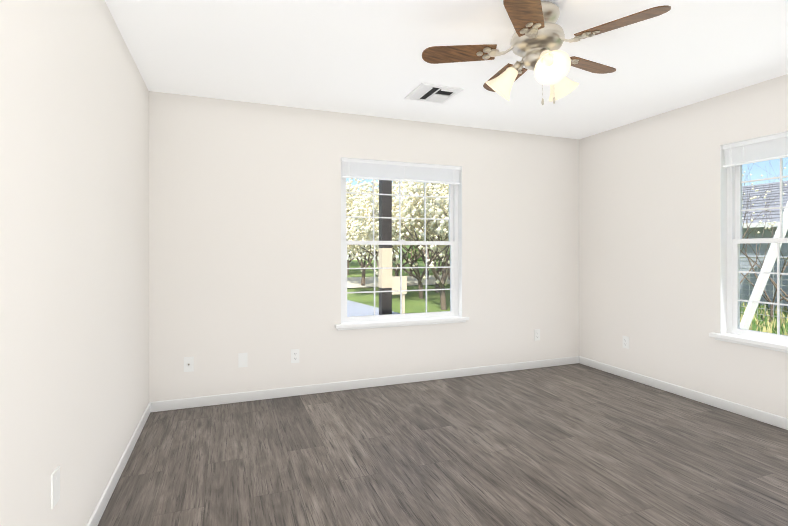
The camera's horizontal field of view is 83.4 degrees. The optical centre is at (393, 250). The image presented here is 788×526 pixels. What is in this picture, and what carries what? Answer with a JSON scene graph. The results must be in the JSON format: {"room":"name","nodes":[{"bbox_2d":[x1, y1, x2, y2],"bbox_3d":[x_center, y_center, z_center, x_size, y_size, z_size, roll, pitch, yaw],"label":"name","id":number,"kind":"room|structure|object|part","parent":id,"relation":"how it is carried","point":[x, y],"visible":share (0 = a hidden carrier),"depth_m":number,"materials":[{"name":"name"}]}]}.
{"room":"empty bedroom","nodes":[
{"label":"empty bedroom","id":0,"kind":"room"},
{"bbox_2d":[0,0,148,525],"bbox_3d":[-1.151,0.011,1.286,0.140,2.440,4.660,0,0,-21],"label":"wall","id":1,"kind":"structure","parent":0,"point":[74,246],"depth_m":1.66,"materials":[{"name":"paint"}]},
{"bbox_2d":[51,466,59,508],"bbox_3d":[-1.159,0.811,1.516,0.007,0.115,0.070,0,0,-21],"label":"electrical outlet","id":2,"kind":"object","parent":1,"relation":"attached to","point":[55,486],"visible":0.98,"depth_m":1.51,"materials":[{"name":"white plastic"}]},
{"bbox_2d":[86,403,150,525],"bbox_3d":[-1.077,1.192,1.308,0.013,0.078,4.367,0,0,-21],"label":"baseboard","id":3,"kind":"structure","parent":1,"relation":"attached to","point":[97,514],"depth_m":2.33,"materials":[{"name":"white wood"}]},
{"bbox_2d":[149,91,578,401],"bbox_3d":[0.055,0.010,4.159,4.150,2.440,0.140,0,0,-21],"label":"wall","id":4,"kind":"structure","parent":0,"point":[244,227],"depth_m":3.79,"materials":[{"name":"paint"}]},
{"bbox_2d":[184,356,193,371],"bbox_3d":[-1.600,0.890,3.449,0.070,0.115,0.018,0,0,-21],"label":"outlet","id":5,"kind":"object","parent":4,"relation":"attached to","point":[188,364],"visible":1,"depth_m":3.45,"materials":[{"name":"white plastic"}]},
{"bbox_2d":[238,353,247,367],"bbox_3d":[-1.227,0.892,3.596,0.070,0.115,0.007,0,0,-21],"label":"electrical outlet","id":6,"kind":"object","parent":4,"relation":"attached to","point":[242,359],"visible":1,"depth_m":3.59,"materials":[{"name":"white plastic"}]},
{"bbox_2d":[291,349,298,362],"bbox_3d":[-0.836,0.895,3.743,0.070,0.115,0.008,0,0,-21],"label":"duplex electrical outlet","id":7,"kind":"object","parent":4,"relation":"attached to","point":[294,355],"visible":1,"depth_m":3.74,"materials":[{"name":"white plastic"}]},
{"bbox_2d":[149,356,578,412],"bbox_3d":[0.082,1.191,4.088,4.150,0.078,0.013,0,0,-21],"label":"baseboard","id":8,"kind":"structure","parent":4,"relation":"attached to","point":[174,404],"depth_m":3.89,"materials":[{"name":"white wood"}]},
{"bbox_2d":[341,157,461,322],"bbox_3d":[0.074,-0.070,4.166,1.210,1.500,0.137,0,0,-21],"label":"window","id":9,"kind":"structure","parent":4,"relation":"in","point":[454,242],"depth_m":4.22,"materials":[{"name":"white plastic"}]},
{"bbox_2d":[341,158,460,191],"bbox_3d":[0.091,-0.667,4.120,1.186,0.294,0.039,0,0,-21],"label":"window blind","id":10,"kind":"object","parent":9,"relation":"attached to","point":[379,170],"visible":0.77,"depth_m":4.10,"materials":[{"name":"white plastic"}]},
{"bbox_2d":[335,316,468,330],"bbox_3d":[0.094,0.675,4.112,1.320,0.054,0.120,0,0,-21],"label":"window sill","id":11,"kind":"structure","parent":4,"relation":"attached to","point":[394,323],"depth_m":4.06,"materials":[{"name":"white wood"}]},
{"bbox_2d":[534,329,539,340],"bbox_3d":[1.498,0.885,4.627,0.070,0.115,0.008,0,0,-21],"label":"duplex electrical outlet","id":12,"kind":"object","parent":4,"relation":"attached to","point":[536,334],"visible":1,"depth_m":4.62,"materials":[{"name":"white plastic"}]},
{"bbox_2d":[97,363,787,525],"bbox_3d":[0.855,1.280,2.046,4.430,0.100,4.660,0,0,-21],"label":"floor","id":13,"kind":"structure","parent":0,"point":[578,444],"depth_m":2.60,"materials":[{"name":"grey wood"}]},
{"bbox_2d":[105,0,787,138],"bbox_3d":[0.855,-1.270,2.045,4.430,0.120,4.660,0,0,-21],"label":"ceiling","id":14,"kind":"structure","parent":0,"point":[361,57],"depth_m":2.75,"materials":[{"name":"paint"}]},
{"bbox_2d":[404,82,463,103],"bbox_3d":[0.302,-1.200,3.408,0.340,0.019,0.340,0,0,-21],"label":"ceiling vent","id":15,"kind":"object","parent":14,"relation":"in","point":[432,93],"visible":0.98,"depth_m":3.38,"materials":[{"name":"white plastic"}]},
{"bbox_2d":[422,0,670,104],"bbox_3d":[0.737,-0.957,2.261,1.099,0.506,1.101,0,0,-21],"label":"ceiling fan","id":16,"kind":"object","parent":14,"relation":"hanging from","point":[538,39],"visible":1,"depth_m":2.15,"materials":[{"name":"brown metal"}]},
{"bbox_2d":[579,74,787,417],"bbox_3d":[2.861,0.010,2.805,0.140,2.440,4.660,0,0,-21],"label":"wall","id":17,"kind":"structure","parent":0,"point":[649,237],"depth_m":3.84,"materials":[{"name":"paint"}]},
{"bbox_2d":[623,336,628,348],"bbox_3d":[2.231,0.885,4.261,0.008,0.115,0.070,0,0,-21],"label":"duplex electrical outlet","id":18,"kind":"object","parent":17,"relation":"attached to","point":[625,341],"visible":1,"depth_m":4.25,"materials":[{"name":"white plastic"}]},
{"bbox_2d":[579,356,787,429],"bbox_3d":[2.792,1.191,2.772,0.013,0.078,4.367,0,0,-21],"label":"baseboard","id":19,"kind":"structure","parent":17,"relation":"attached to","point":[758,415],"depth_m":3.62,"materials":[{"name":"white wood"}]},
{"bbox_2d":[709,332,787,352],"bbox_3d":[2.768,0.675,2.888,0.120,0.054,1.320,0,0,-21],"label":"window sill","id":20,"kind":"structure","parent":17,"relation":"attached to","point":[758,342],"depth_m":3.22,"materials":[{"name":"white wood"}]},
{"bbox_2d":[720,131,787,342],"bbox_3d":[2.822,-0.070,2.908,0.137,1.500,1.210,0,0,-21],"label":"window","id":21,"kind":"structure","parent":17,"relation":"in","point":[731,227],"depth_m":3.42,"materials":[{"name":"white plastic"}]},
{"bbox_2d":[723,132,787,181],"bbox_3d":[2.776,-0.667,2.890,0.039,0.294,1.186,0,0,-21],"label":"window blind","id":22,"kind":"object","parent":21,"relation":"attached to","point":[765,150],"visible":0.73,"depth_m":3.23,"materials":[{"name":"white plastic"}]},
{"bbox_3d":[2.855,-0.070,2.920,0.034,1.344,1.054,0,0,-21],"label":"glass","id":23,"kind":"part","parent":21,"relation":"part of","materials":[{"name":"clear glass"}]},
{"label":"outside","id":24,"kind":"structure","parent":0,"visible":0},
{"bbox_2d":[346,162,787,335],"bbox_3d":[1.878,-1.736,35.856,90.000,6.948,94.000,0,0,-21],"label":"garden","id":25,"kind":"object","parent":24,"point":[436,205],"depth_m":11.78,"materials":[{"name":"green plant"}]}
]}

